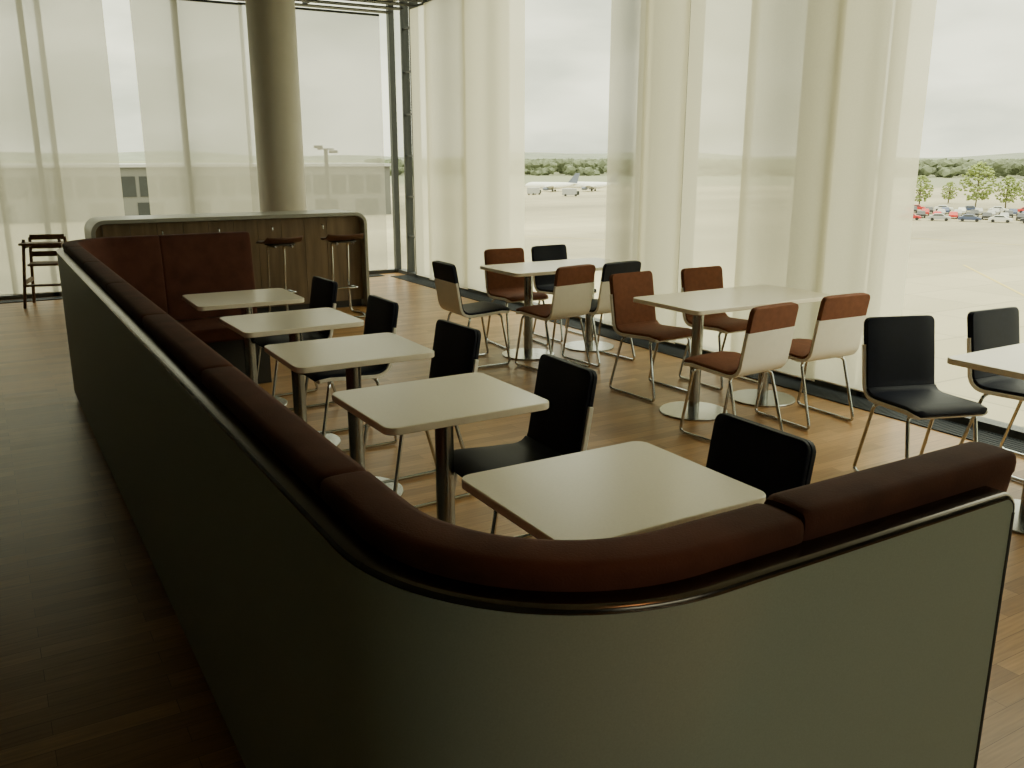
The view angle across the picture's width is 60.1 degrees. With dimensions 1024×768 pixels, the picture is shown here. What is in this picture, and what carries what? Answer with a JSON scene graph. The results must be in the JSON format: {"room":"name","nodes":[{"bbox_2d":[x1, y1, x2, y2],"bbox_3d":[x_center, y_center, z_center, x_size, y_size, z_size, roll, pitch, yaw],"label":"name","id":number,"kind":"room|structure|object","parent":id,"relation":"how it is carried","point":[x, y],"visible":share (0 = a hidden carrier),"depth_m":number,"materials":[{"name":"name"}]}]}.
{"room":"cafeteria","nodes":[
{"label":"cafeteria","id":0,"kind":"room"},
{"bbox_2d":[0,273,1023,767],"bbox_3d":[-0.143,0.654,4.690,6.440,0.300,16.670,-8,17,-30],"label":"floor","id":1,"kind":"structure","parent":0,"point":[99,668],"depth_m":4.16,"materials":[{"name":"brown wood"}]},
{"bbox_2d":[0,296,62,303],"bbox_3d":[-5.686,-0.991,10.479,0.652,0.008,0.256,-8,17,-30],"label":"floor vent","id":2,"kind":"object","parent":1,"relation":"in","point":[60,297],"depth_m":10.48,"materials":[{"name":"metal"}]},
{"bbox_2d":[18,234,66,308],"bbox_3d":[-5.290,-1.294,10.090,0.516,0.792,0.518,-4,15,-15],"label":"high chair","id":3,"kind":"object","parent":1,"relation":"on","point":[31,245],"visible":0.66,"depth_m":10.07,"materials":[{"name":"brown wood"}]},
{"bbox_2d":[18,241,63,245],"bbox_3d":[-5.250,-1.567,9.872,0.440,0.025,0.220,-4,15,-15],"label":"tray","id":4,"kind":"object","parent":3,"relation":"on","point":[59,243],"depth_m":9.80,"materials":[{"name":"white wood"}]},
{"bbox_2d":[0,268,395,299],"bbox_3d":[-4.429,-1.274,11.497,6.320,0.050,0.110,-8,17,-30],"label":"trim","id":5,"kind":"structure","parent":1,"relation":"on","point":[40,295],"depth_m":10.72,"materials":[{"name":"grey metal"}]},
{"bbox_2d":[84,209,369,313],"bbox_3d":[-2.969,-1.280,9.491,2.800,1.060,0.620,-8,17,-30],"label":"bar counter","id":6,"kind":"object","parent":1,"relation":"on","point":[310,257],"depth_m":9.55,"materials":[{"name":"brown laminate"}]},
{"bbox_2d":[182,288,303,405],"bbox_3d":[-1.786,-0.215,5.961,0.680,0.752,0.575,-8,16,-29],"label":"cafe table","id":7,"kind":"object","parent":1,"relation":"on","point":[245,300],"visible":0.7,"depth_m":5.87,"materials":[{"name":"laminate"}]},
{"bbox_2d":[245,0,306,211],"bbox_3d":[-2.824,-2.970,10.721,0.590,3.720,0.590,-8,17,-30],"label":"column","id":8,"kind":"structure","parent":1,"relation":"on","point":[271,24],"depth_m":10.41,"materials":[{"name":"paint"}]},
{"bbox_2d":[256,236,302,312],"bbox_3d":[-2.341,-1.069,9.024,0.420,0.882,0.401,-10,17,-34],"label":"bar stool","id":9,"kind":"object","parent":1,"relation":"on","point":[270,242],"visible":0.71,"depth_m":8.92,"materials":[{"name":"brown leather"}]},
{"bbox_2d":[219,307,363,446],"bbox_3d":[-1.262,-0.006,5.147,0.680,0.752,0.575,-9,17,-31],"label":"cafe table","id":10,"kind":"object","parent":1,"relation":"on","point":[294,323],"visible":0.69,"depth_m":5.04,"materials":[{"name":"laminate"}]},
{"bbox_2d":[253,276,337,410],"bbox_3d":[-1.491,-0.284,6.043,0.532,0.842,0.414,-9,17,-32],"label":"dining chair","id":11,"kind":"object","parent":1,"relation":"on","point":[323,290],"visible":0.56,"depth_m":5.99,"materials":[{"name":"black leather"}]},
{"bbox_2d":[321,233,365,317],"bbox_3d":[-1.778,-1.158,9.372,0.420,0.882,0.401,-7,16,-24],"label":"bar stool","id":12,"kind":"object","parent":1,"relation":"on","point":[334,239],"visible":0.82,"depth_m":9.37,"materials":[{"name":"silver metal"}]},
{"bbox_2d":[264,333,434,495],"bbox_3d":[-0.792,0.192,4.375,0.680,0.752,0.575,-8,17,-29],"label":"cafe table","id":13,"kind":"object","parent":1,"relation":"on","point":[349,353],"visible":0.77,"depth_m":4.26,"materials":[{"name":"laminate"}]},
{"bbox_2d":[303,295,398,451],"bbox_3d":[-0.973,-0.068,5.201,0.531,0.842,0.414,-8,17,-30],"label":"dining chair","id":14,"kind":"object","parent":1,"relation":"on","point":[381,313],"visible":0.59,"depth_m":5.10,"materials":[{"name":"black leather"}]},
{"bbox_2d":[369,274,383,276],"bbox_3d":[-1.954,-1.545,12.636,0.219,0.008,0.249,-8,17,-30],"label":"floor vent","id":15,"kind":"object","parent":1,"relation":"in","point":[373,275],"depth_m":12.65,"materials":[{"name":"metal"}]},
{"bbox_2d":[391,275,435,288],"bbox_3d":[-1.258,-1.392,12.040,0.263,0.008,1.432,-8,17,-30],"label":"floor vent","id":16,"kind":"object","parent":1,"relation":"in","point":[412,279],"depth_m":12.14,"materials":[{"name":"metal"}]},
{"bbox_2d":[364,319,480,508],"bbox_3d":[-0.475,0.140,4.392,0.531,0.842,0.414,-9,17,-33],"label":"dining chair","id":17,"kind":"object","parent":1,"relation":"on","point":[456,347],"visible":0.34,"depth_m":4.40,"materials":[{"name":"black leather"}]},
{"bbox_2d":[332,372,548,524],"bbox_3d":[-0.282,0.414,3.509,0.680,0.752,0.575,-9,17,-30],"label":"cafe table","id":18,"kind":"object","parent":1,"relation":"on","point":[440,404],"visible":0.66,"depth_m":3.39,"materials":[{"name":"laminate"}]},
{"bbox_2d":[432,260,510,367],"bbox_3d":[-0.324,-0.582,7.201,0.531,0.842,0.414,-8,16,-28],"label":"dining chair","id":19,"kind":"object","parent":1,"relation":"on","point":[445,274],"visible":0.94,"depth_m":7.07,"materials":[{"name":"black leather"}]},
{"bbox_2d":[460,289,523,311],"bbox_3d":[-0.310,-0.997,10.500,0.262,0.008,1.782,-8,17,-30],"label":"floor vent","id":20,"kind":"object","parent":1,"relation":"in","point":[466,294],"depth_m":10.53,"materials":[{"name":"metal"}]},
{"bbox_2d":[484,248,548,348],"bbox_3d":[0.039,-0.778,7.965,0.414,0.842,0.532,-7,16,-26],"label":"dining chair","id":21,"kind":"object","parent":1,"relation":"on","point":[507,288],"visible":0.78,"depth_m":8.02,"materials":[{"name":"red leather"}]},
{"bbox_2d":[454,354,596,537],"bbox_3d":[0.011,0.342,3.603,0.531,0.842,0.414,-8,16,-28],"label":"dining chair","id":22,"kind":"object","parent":1,"relation":"on","point":[569,388],"visible":0.64,"depth_m":3.58,"materials":[{"name":"black leather"}]},
{"bbox_2d":[56,231,1016,767],"bbox_3d":[-1.080,0.072,4.146,1.370,1.098,6.268,-8,17,-30],"label":"banquette","id":23,"kind":"object","parent":1,"relation":"on","point":[328,619],"visible":0.98,"depth_m":1.52,"materials":[{"name":"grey laminate"}]},
{"bbox_2d":[67,247,100,268],"bbox_3d":[-2.555,-0.486,5.416,0.161,0.628,0.983,-8,17,-30],"label":"cushion","id":24,"kind":"object","parent":23,"relation":"on","point":[77,256],"depth_m":5.25,"materials":[{"name":"red leather"}]},
{"bbox_2d":[83,262,127,291],"bbox_3d":[-2.050,-0.276,4.596,0.161,0.628,0.983,-8,17,-30],"label":"cushion","id":25,"kind":"object","parent":23,"relation":"on","point":[100,275],"depth_m":4.42,"materials":[{"name":"red leather"}]},
{"bbox_2d":[62,235,167,313],"bbox_3d":[-2.762,-0.695,6.230,0.666,0.628,0.670,-8,17,-30],"label":"cushion","id":26,"kind":"object","parent":23,"relation":"on","point":[141,261],"depth_m":6.45,"materials":[{"name":"red leather"}]},
{"bbox_2d":[107,282,166,325],"bbox_3d":[-1.546,-0.065,3.777,0.161,0.628,0.983,-8,17,-30],"label":"cushion","id":27,"kind":"object","parent":23,"relation":"on","point":[127,299],"depth_m":3.60,"materials":[{"name":"red leather"}]},
{"bbox_2d":[142,314,233,382],"bbox_3d":[-1.042,0.145,2.957,0.161,0.628,0.983,-8,17,-30],"label":"cushion","id":28,"kind":"object","parent":23,"relation":"on","point":[192,356],"depth_m":2.76,"materials":[{"name":"red leather"}]},
{"bbox_2d":[158,231,256,319],"bbox_3d":[-2.322,-0.834,6.771,0.658,0.628,0.161,-8,17,-30],"label":"cushion","id":29,"kind":"object","parent":23,"relation":"on","point":[194,263],"depth_m":6.69,"materials":[{"name":"red leather"}]},
{"bbox_2d":[177,317,242,342],"bbox_3d":[-2.145,-0.411,6.588,0.625,0.100,0.505,-8,17,-30],"label":"seat cushion","id":30,"kind":"object","parent":23,"relation":"on","point":[209,330],"depth_m":6.37,"materials":[{"name":"red leather"}]},
{"bbox_2d":[201,366,365,497],"bbox_3d":[-0.537,0.355,2.138,0.161,0.628,0.983,-8,17,-30],"label":"cushion","id":31,"kind":"object","parent":23,"relation":"on","point":[298,450],"depth_m":1.91,"materials":[{"name":"red leather"}]},
{"bbox_2d":[320,471,803,591],"bbox_3d":[0.044,0.514,1.522,0.844,0.628,0.373,3,15,12],"label":"cushion","id":32,"kind":"object","parent":23,"relation":"on","point":[415,550],"depth_m":1.34,"materials":[{"name":"red leather"}]},
{"bbox_2d":[764,442,1016,540],"bbox_3d":[0.690,0.454,1.713,0.593,0.628,0.161,-8,17,-30],"label":"cushion","id":33,"kind":"object","parent":23,"relation":"on","point":[831,509],"depth_m":1.56,"materials":[{"name":"red leather"}]},
{"bbox_2d":[480,258,620,360],"bbox_3d":[0.406,-0.656,7.678,1.240,0.752,0.640,-8,17,-30],"label":"table","id":34,"kind":"object","parent":1,"relation":"on","point":[527,270],"visible":0.7,"depth_m":7.56,"materials":[{"name":"laminate"}]},
{"bbox_2d":[515,264,595,370],"bbox_3d":[0.334,-0.547,7.066,0.414,0.842,0.532,-12,18,-38],"label":"dining chair","id":35,"kind":"object","parent":1,"relation":"on","point":[574,284],"visible":0.96,"depth_m":6.87,"materials":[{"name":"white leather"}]},
{"bbox_2d":[531,244,596,342],"bbox_3d":[0.486,-0.858,8.279,0.414,0.842,0.531,-9,17,-33],"label":"dining chair","id":36,"kind":"object","parent":1,"relation":"on","point":[542,283],"visible":0.48,"depth_m":8.33,"materials":[{"name":"black leather"}]},
{"bbox_2d":[562,260,640,366],"bbox_3d":[0.729,-0.612,7.319,0.414,0.842,0.531,-11,18,-35],"label":"dining chair","id":37,"kind":"object","parent":1,"relation":"on","point":[601,305],"visible":0.49,"depth_m":7.08,"materials":[{"name":"white plastic"}]},
{"bbox_2d":[461,441,765,539],"bbox_3d":[0.277,0.650,2.591,0.680,0.752,0.575,-8,17,-30],"label":"cafe table","id":38,"kind":"object","parent":1,"relation":"on","point":[633,487],"visible":0.5,"depth_m":2.44,"materials":[{"name":"beige laminate"}]},
{"bbox_2d":[593,326,688,358],"bbox_3d":[1.144,-0.390,8.138,0.264,0.008,1.563,-8,17,-30],"label":"floor vent","id":39,"kind":"object","parent":1,"relation":"in","point":[662,348],"depth_m":8.00,"materials":[{"name":"metal"}]},
{"bbox_2d":[609,271,691,401],"bbox_3d":[1.003,-0.353,6.312,0.414,0.842,0.532,-10,17,-34],"label":"dining chair","id":40,"kind":"object","parent":1,"relation":"on","point":[631,319],"visible":0.91,"depth_m":6.34,"materials":[{"name":"red leather"}]},
{"bbox_2d":[398,269,1023,440],"bbox_3d":[1.600,-0.321,7.783,0.110,0.050,12.650,-8,17,-30],"label":"trim","id":41,"kind":"structure","parent":1,"relation":"on","point":[1017,432],"depth_m":6.33,"materials":[{"name":"grey metal"}]},
{"bbox_3d":[1.600,-2.122,7.321,0.010,3.670,12.650,-8,17,-30],"label":"window","id":42,"kind":"structure","parent":41,"relation":"on","visible":0},
{"bbox_2d":[386,0,401,272],"bbox_3d":[-1.679,-3.449,12.588,0.080,3.720,0.080,-8,17,-30],"label":"trim","id":43,"kind":"structure","parent":42,"relation":"attached to","point":[389,17],"depth_m":12.55,"materials":[{"name":"grey metal"}]},
{"bbox_2d":[399,1,417,277],"bbox_3d":[-1.370,-3.337,12.152,0.110,3.720,0.350,-8,17,-30],"label":"window frame","id":44,"kind":"structure","parent":42,"relation":"attached to","point":[404,34],"depth_m":12.22,"materials":[{"name":"grey metal"}]},
{"bbox_2d":[678,266,757,390],"bbox_3d":[1.566,-0.431,6.613,0.414,0.842,0.531,-8,17,-30],"label":"dining chair","id":45,"kind":"object","parent":1,"relation":"on","point":[709,277],"visible":0.7,"depth_m":6.65,"materials":[{"name":"red leather"}]},
{"bbox_2d":[633,284,830,420],"bbox_3d":[1.478,-0.218,5.974,1.240,0.752,0.640,-8,17,-30],"label":"table","id":46,"kind":"object","parent":1,"relation":"on","point":[698,304],"visible":0.81,"depth_m":5.85,"materials":[{"name":"beige laminate"}]},
{"bbox_2d":[679,302,798,441],"bbox_3d":[1.337,-0.088,5.280,0.414,0.842,0.532,-10,18,-35],"label":"dining chair","id":47,"kind":"object","parent":1,"relation":"on","point":[770,329],"visible":0.97,"depth_m":5.08,"materials":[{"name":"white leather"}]},
{"bbox_2d":[706,413,815,498],"bbox_3d":[0.570,0.566,2.732,0.531,0.842,0.414,-8,17,-30],"label":"dining chair","id":48,"kind":"object","parent":1,"relation":"on","point":[770,460],"visible":0.31,"depth_m":2.73,"materials":[{"name":"black leather"}]},
{"bbox_2d":[754,293,869,429],"bbox_3d":[1.904,-0.187,5.664,0.414,0.842,0.531,-8,16,-28],"label":"dining chair","id":49,"kind":"object","parent":1,"relation":"on","point":[839,326],"visible":0.87,"depth_m":5.45,"materials":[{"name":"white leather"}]},
{"bbox_2d":[769,374,1023,453],"bbox_3d":[2.472,0.164,5.979,0.264,0.008,2.097,-8,17,-30],"label":"floor vent","id":50,"kind":"object","parent":1,"relation":"in","point":[956,429],"depth_m":5.81,"materials":[{"name":"metal"}]},
{"bbox_2d":[853,315,987,471],"bbox_3d":[2.083,0.108,4.516,0.414,0.842,0.532,-3,15,-10],"label":"dining chair","id":51,"kind":"object","parent":1,"relation":"on","point":[898,352],"visible":0.94,"depth_m":4.62,"materials":[{"name":"black leather"}]},
{"bbox_2d":[947,343,1023,534],"bbox_3d":[2.692,0.230,4.228,1.240,0.752,0.640,-8,17,-30],"label":"table","id":52,"kind":"object","parent":1,"relation":"on","point":[1008,361],"visible":0.6,"depth_m":4.05,"materials":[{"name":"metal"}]},
{"bbox_2d":[959,307,1023,482],"bbox_3d":[2.760,0.046,4.755,0.414,0.842,0.532,-7,16,-26],"label":"dining chair","id":53,"kind":"object","parent":1,"relation":"on","point":[997,327],"visible":0.77,"depth_m":4.81,"materials":[{"name":"black leather"}]},
{"bbox_3d":[-0.143,-3.162,3.710,6.440,0.140,16.670,-8,17,-30],"label":"ceiling","id":54,"kind":"structure","parent":0,"visible":0},
{"bbox_2d":[231,0,422,13],"bbox_3d":[-2.347,-3.902,7.217,6.320,0.170,8.080,-8,17,-30],"label":"trim","id":55,"kind":"structure","parent":54,"relation":"attached to","point":[304,3],"depth_m":11.48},
{"bbox_2d":[0,203,12,295],"bbox_3d":[-6.453,-2.652,9.759,1.370,3.456,0.016,-8,17,-30],"label":"panel","id":56,"kind":"object","parent":55,"relation":"hanging from","point":[5,276],"visible":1,"depth_m":10.39,"materials":[{"name":"white fabric"}]},
{"bbox_2d":[0,0,68,294],"bbox_3d":[-5.612,-2.765,10.199,0.660,3.456,0.016,-8,17,-30],"label":"panel","id":57,"kind":"object","parent":55,"relation":"hanging from","point":[31,191],"visible":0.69,"depth_m":10.22,"materials":[{"name":"white fabric"}]},
{"bbox_2d":[39,0,124,240],"bbox_3d":[-5.091,-2.854,10.545,0.720,3.456,0.016,-8,17,-30],"label":"panel","id":58,"kind":"object","parent":55,"relation":"hanging from","point":[74,34],"visible":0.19,"depth_m":10.46,"materials":[{"name":"white fabric"}]},
{"bbox_2d":[129,0,252,214],"bbox_3d":[-3.958,-3.022,11.200,1.320,3.456,0.016,-8,17,-30],"label":"curtain","id":59,"kind":"object","parent":55,"relation":"hanging from","point":[188,59],"visible":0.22,"depth_m":11.06,"materials":[{"name":"white fabric"}]},
{"bbox_2d":[237,2,387,270],"bbox_3d":[-2.610,-3.210,11.933,1.890,3.456,0.016,-8,17,-30],"label":"panel","id":60,"kind":"object","parent":55,"relation":"hanging from","point":[339,57],"visible":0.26,"depth_m":11.98,"materials":[{"name":"white fabric"}]},
{"bbox_2d":[409,2,429,277],"bbox_3d":[-1.171,-3.123,11.591,0.016,3.456,0.580,-8,17,-30],"label":"panel","id":61,"kind":"object","parent":55,"relation":"hanging from","point":[416,11],"visible":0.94,"depth_m":11.64,"materials":[{"name":"white fabric"}]},
{"bbox_2d":[423,0,467,289],"bbox_3d":[-0.820,-2.952,10.925,0.024,3.456,1.080,-8,17,-30],"label":"panel","id":62,"kind":"object","parent":55,"relation":"hanging from","point":[444,20],"visible":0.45,"depth_m":10.88,"materials":[{"name":"white fabric"}]},
{"bbox_2d":[464,0,524,302],"bbox_3d":[-0.209,-2.721,10.027,0.020,3.456,1.340,-8,17,-30],"label":"curtain","id":63,"kind":"object","parent":55,"relation":"hanging from","point":[494,29],"visible":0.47,"depth_m":9.96,"materials":[{"name":"white fabric"}]},
{"bbox_2d":[603,0,645,325],"bbox_3d":[1.046,-2.198,7.988,0.018,3.456,0.600,-8,17,-30],"label":"curtain","id":64,"kind":"object","parent":55,"relation":"hanging from","point":[627,41],"visible":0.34,"depth_m":8.01,"materials":[{"name":"white fabric"}]},
{"bbox_2d":[637,0,690,343],"bbox_3d":[1.278,-2.082,7.536,0.018,3.456,0.560,-8,17,-30],"label":"curtain","id":65,"kind":"object","parent":55,"relation":"hanging from","point":[667,22],"visible":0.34,"depth_m":7.54,"materials":[{"name":"white fabric"}]},
{"bbox_2d":[675,0,751,352],"bbox_3d":[1.629,-1.954,7.040,0.016,3.456,0.760,-8,17,-30],"label":"curtain","id":66,"kind":"object","parent":55,"relation":"hanging from","point":[719,37],"visible":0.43,"depth_m":7.07,"materials":[{"name":"white fabric"}]},
{"bbox_2d":[730,0,847,380],"bbox_3d":[1.981,-1.783,6.374,0.028,3.456,0.861,-8,17,-30],"label":"curtain","id":67,"kind":"object","parent":55,"relation":"hanging from","point":[795,57],"visible":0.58,"depth_m":6.38,"materials":[{"name":"white fabric"}]},
{"bbox_2d":[814,0,936,392],"bbox_3d":[2.387,-1.638,5.809,0.020,3.456,0.680,-8,17,-30],"label":"curtain","id":68,"kind":"object","parent":55,"relation":"hanging from","point":[887,48],"visible":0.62,"depth_m":5.83,"materials":[{"name":"white fabric"}]},
{"label":"outside","id":69,"kind":"structure","parent":0,"visible":0},
{"bbox_2d":[119,161,1023,426],"bbox_3d":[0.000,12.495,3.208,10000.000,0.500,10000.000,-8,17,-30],"label":"ground","id":70,"kind":"structure","parent":69,"point":[939,285],"depth_m":122.02,"materials":[{"name":"concrete"}]},
{"bbox_2d":[119,163,390,215],"bbox_3d":[-116.560,-38.003,176.361,184.000,11.200,26.100,-6,16,-22],"label":"terminal building","id":71,"kind":"structure","parent":70,"relation":"on","point":[134,183],"depth_m":179.71,"materials":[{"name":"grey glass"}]},
{"bbox_2d":[527,187,540,194],"bbox_3d":[7.606,-66.039,303.044,2.040,2.500,5.700,11,18,38],"label":"van","id":72,"kind":"object","parent":70,"relation":"on","point":[531,190],"visible":0.98,"depth_m":301.77,"materials":[{"name":"paint"}]},
{"bbox_2d":[525,173,579,191],"bbox_3d":[14.977,-75.512,331.253,21.390,6.820,19.840,5,15,19],"label":"airliner","id":73,"kind":"object","parent":70,"relation":"on","point":[545,186],"visible":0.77,"depth_m":329.74,"materials":[{"name":"metal"}]},
{"bbox_2d":[562,188,578,195],"bbox_3d":[19.410,-63.410,292.805,5.700,2.500,2.040,0,14,-1],"label":"van","id":74,"kind":"object","parent":70,"relation":"on","point":[565,191],"visible":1,"depth_m":291.85,"materials":[{"name":"white paint"}]},
{"bbox_2d":[118,152,1023,160],"bbox_3d":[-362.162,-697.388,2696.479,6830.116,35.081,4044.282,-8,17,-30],"label":"hill","id":75,"kind":"structure","parent":70,"relation":"on","point":[124,156],"depth_m":3176.96,"materials":[{"name":"grey"}]},
{"bbox_2d":[570,182,606,190],"bbox_3d":[30.204,-76.503,335.114,21.390,6.820,19.840,8,16,28],"label":"airliner","id":76,"kind":"object","parent":70,"relation":"on","point":[583,185],"visible":0.63,"depth_m":333.91,"materials":[{"name":"metal"}]},
{"bbox_2d":[676,4,690,312],"bbox_3d":[1.448,2.378,9.435,0.580,16.000,0.580,-8,17,-30],"label":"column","id":77,"kind":"structure","parent":70,"relation":"on","point":[690,4],"depth_m":7.99,"materials":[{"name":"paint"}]},
{"bbox_2d":[384,158,1023,177],"bbox_3d":[201.620,-190.050,771.677,699.540,14.646,694.795,-8,17,-30],"label":"tree belt","id":78,"kind":"object","parent":70,"relation":"on","point":[945,168],"visible":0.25,"depth_m":605.00,"materials":[{"name":"green plant"}]},
{"bbox_2d":[913,213,920,219],"bbox_3d":[82.224,-34.607,182.737,4.243,1.450,1.800,7,16,24],"label":"car","id":79,"kind":"object","parent":70,"relation":"on","point":[916,217],"visible":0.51,"depth_m":181.57,"materials":[{"name":"paint"}]},
{"bbox_2d":[916,211,925,217],"bbox_3d":[87.737,-36.439,189.872,1.800,1.450,4.243,7,16,25],"label":"car","id":80,"kind":"object","parent":70,"relation":"on","point":[920,213],"visible":0.81,"depth_m":188.34,"materials":[{"name":"paint"}]},
{"bbox_2d":[915,175,933,204],"bbox_3d":[105.356,-49.635,228.021,6.079,8.050,5.839,3,15,13],"label":"tree","id":81,"kind":"object","parent":70,"relation":"on","point":[925,179],"visible":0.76,"depth_m":227.07,"materials":[{"name":"green plant"}]},
{"bbox_2d":[921,208,928,215],"bbox_3d":[92.164,-38.397,197.497,1.800,1.450,4.243,6,16,23],"label":"car","id":82,"kind":"object","parent":70,"relation":"on","point":[922,209],"visible":0.58,"depth_m":196.10,"materials":[{"name":"paint"}]},
{"bbox_2d":[928,213,950,220],"bbox_3d":[87.215,-34.037,180.518,4.243,1.450,1.800,8,16,27],"label":"car","id":83,"kind":"object","parent":70,"relation":"on","point":[936,215],"visible":1,"depth_m":179.89,"materials":[{"name":"paint"}]},
{"bbox_2d":[937,209,945,214],"bbox_3d":[95.133,-38.051,196.151,1.800,1.450,4.243,7,16,26],"label":"car","id":84,"kind":"object","parent":70,"relation":"on","point":[943,211],"visible":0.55,"depth_m":194.86,"materials":[{"name":"paint"}]},
{"bbox_2d":[934,205,952,210],"bbox_3d":[103.249,-42.054,211.742,4.243,1.450,1.800,7,16,27],"label":"car","id":85,"kind":"object","parent":70,"relation":"on","point":[939,206],"visible":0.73,"depth_m":211.26,"materials":[{"name":"paint"}]},
{"bbox_2d":[941,207,949,213],"bbox_3d":[99.732,-39.985,203.683,1.800,1.450,4.243,7,16,25],"label":"car","id":86,"kind":"object","parent":70,"relation":"on","point":[947,209],"visible":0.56,"depth_m":202.31,"materials":[{"name":"paint"}]},
{"bbox_2d":[940,181,957,203],"bbox_3d":[121.878,-53.364,246.527,4.572,6.074,4.454,7,16,24],"label":"tree","id":87,"kind":"object","parent":70,"relation":"on","point":[949,196],"visible":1,"depth_m":246.00,"materials":[{"name":"green plant"}]},
{"bbox_2d":[949,211,957,218],"bbox_3d":[93.423,-35.771,187.269,1.800,1.450,4.243,7,16,27],"label":"car","id":88,"kind":"object","parent":70,"relation":"on","point":[952,213],"visible":0.81,"depth_m":185.74,"materials":[{"name":"paint"}]},
{"bbox_2d":[954,209,961,215],"bbox_3d":[98.082,-37.695,194.763,1.800,1.450,4.243,7,16,25],"label":"car","id":89,"kind":"object","parent":70,"relation":"on","point":[958,210],"visible":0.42,"depth_m":193.32,"materials":[{"name":"paint"}]},
{"bbox_2d":[958,207,965,213],"bbox_3d":[102.795,-39.612,202.228,1.800,1.450,4.243,7,16,26],"label":"car","id":90,"kind":"object","parent":70,"relation":"on","point":[962,208],"visible":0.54,"depth_m":200.78,"materials":[{"name":"paint"}]},
{"bbox_2d":[958,214,981,221],"bbox_3d":[92.141,-33.434,178.167,4.243,1.450,1.800,7,16,25],"label":"car","id":91,"kind":"object","parent":70,"relation":"on","point":[962,218],"visible":1,"depth_m":177.49,"materials":[{"name":"paint"}]},
{"bbox_2d":[965,206,975,210],"bbox_3d":[108.485,-41.411,209.236,4.243,1.450,1.800,8,16,28],"label":"car","id":92,"kind":"object","parent":70,"relation":"on","point":[968,208],"visible":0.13,"depth_m":208.60,"materials":[{"name":"paint"}]},
{"bbox_2d":[970,210,978,216],"bbox_3d":[101.008,-37.328,193.333,1.800,1.450,4.243,8,16,27],"label":"car","id":93,"kind":"object","parent":70,"relation":"on","point":[975,211],"visible":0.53,"depth_m":191.87,"materials":[{"name":"paint"}]},
{"bbox_2d":[958,161,997,206],"bbox_3d":[115.169,-49.104,218.762,8.836,11.623,9.045,0,14,1],"label":"tree","id":94,"kind":"object","parent":70,"relation":"on","point":[980,165],"visible":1,"depth_m":217.57,"materials":[{"name":"green plant"}]},
{"bbox_2d":[974,208,982,213],"bbox_3d":[105.837,-39.227,200.729,1.800,1.450,4.243,7,16,25],"label":"car","id":95,"kind":"object","parent":70,"relation":"on","point":[979,209],"visible":0.57,"depth_m":199.29,"materials":[{"name":"paint"}]},
{"bbox_2d":[981,212,991,218],"bbox_3d":[99.027,-35.061,184.503,1.800,1.450,4.243,8,17,29],"label":"car","id":96,"kind":"object","parent":70,"relation":"on","point":[985,214],"visible":0.75,"depth_m":183.08,"materials":[{"name":"paint"}]},
{"bbox_2d":[987,210,995,215],"bbox_3d":[103.912,-36.950,191.861,1.800,1.450,4.243,8,17,29],"label":"car","id":97,"kind":"object","parent":70,"relation":"on","point":[993,212],"visible":0.45,"depth_m":190.51,"materials":[{"name":"paint"}]},
{"bbox_2d":[964,265,1023,295],"bbox_3d":[46.523,-6.777,77.181,45.091,0.001,44.427,-8,17,-30],"label":"painted line","id":98,"kind":"object","parent":70,"relation":"on","point":[964,265],"visible":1,"depth_m":92.53,"materials":[{"name":"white paint"}]},
{"bbox_2d":[992,208,999,214],"bbox_3d":[108.852,-38.831,199.187,1.800,1.450,4.243,8,17,30],"label":"car","id":99,"kind":"object","parent":70,"relation":"on","point":[996,209],"visible":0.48,"depth_m":197.74,"materials":[{"name":"paint"}]},
{"bbox_2d":[989,206,1008,211],"bbox_3d":[113.655,-40.736,206.607,4.243,1.450,1.800,8,16,28],"label":"car","id":100,"kind":"object","parent":70,"relation":"on","point":[1000,207],"visible":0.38,"depth_m":205.79,"materials":[{"name":"paint"}]},
{"bbox_2d":[988,215,1012,222],"bbox_3d":[97.000,-32.798,175.690,4.243,1.450,1.800,9,17,31],"label":"car","id":101,"kind":"object","parent":70,"relation":"on","point":[996,217],"visible":1,"depth_m":175.08,"materials":[{"name":"paint"}]},
{"bbox_2d":[994,176,1021,207],"bbox_3d":[123.908,-47.899,221.305,5.986,8.028,6.014,-6,16,-22],"label":"tree","id":102,"kind":"object","parent":70,"relation":"on","point":[1008,179],"visible":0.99,"depth_m":220.46,"materials":[{"name":"green plant"}]},
{"bbox_2d":[1004,210,1012,217],"bbox_3d":[106.795,-36.561,190.346,1.800,1.450,4.243,8,16,27],"label":"car","id":103,"kind":"object","parent":70,"relation":"on","point":[1006,211],"visible":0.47,"depth_m":188.98,"materials":[{"name":"paint"}]},
{"bbox_2d":[1009,208,1017,215],"bbox_3d":[111.847,-38.424,197.601,1.800,1.450,4.243,8,16,28],"label":"car","id":104,"kind":"object","parent":70,"relation":"on","point":[1015,211],"visible":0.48,"depth_m":196.20,"materials":[{"name":"paint"}]},
{"bbox_2d":[1016,178,1023,202],"bbox_3d":[125.748,-46.740,213.767,7.382,9.531,7.322,-6,15,-21],"label":"tree","id":105,"kind":"object","parent":70,"relation":"on","point":[1020,191],"visible":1,"depth_m":214.02,"materials":[{"name":"green plant"}]},
{"bbox_2d":[1016,213,1023,220],"bbox_3d":[104.545,-34.309,181.577,1.800,1.450,4.243,7,16,26],"label":"car","id":106,"kind":"object","parent":70,"relation":"on","point":[1019,215],"visible":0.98,"depth_m":180.35,"materials":[{"name":"paint"}]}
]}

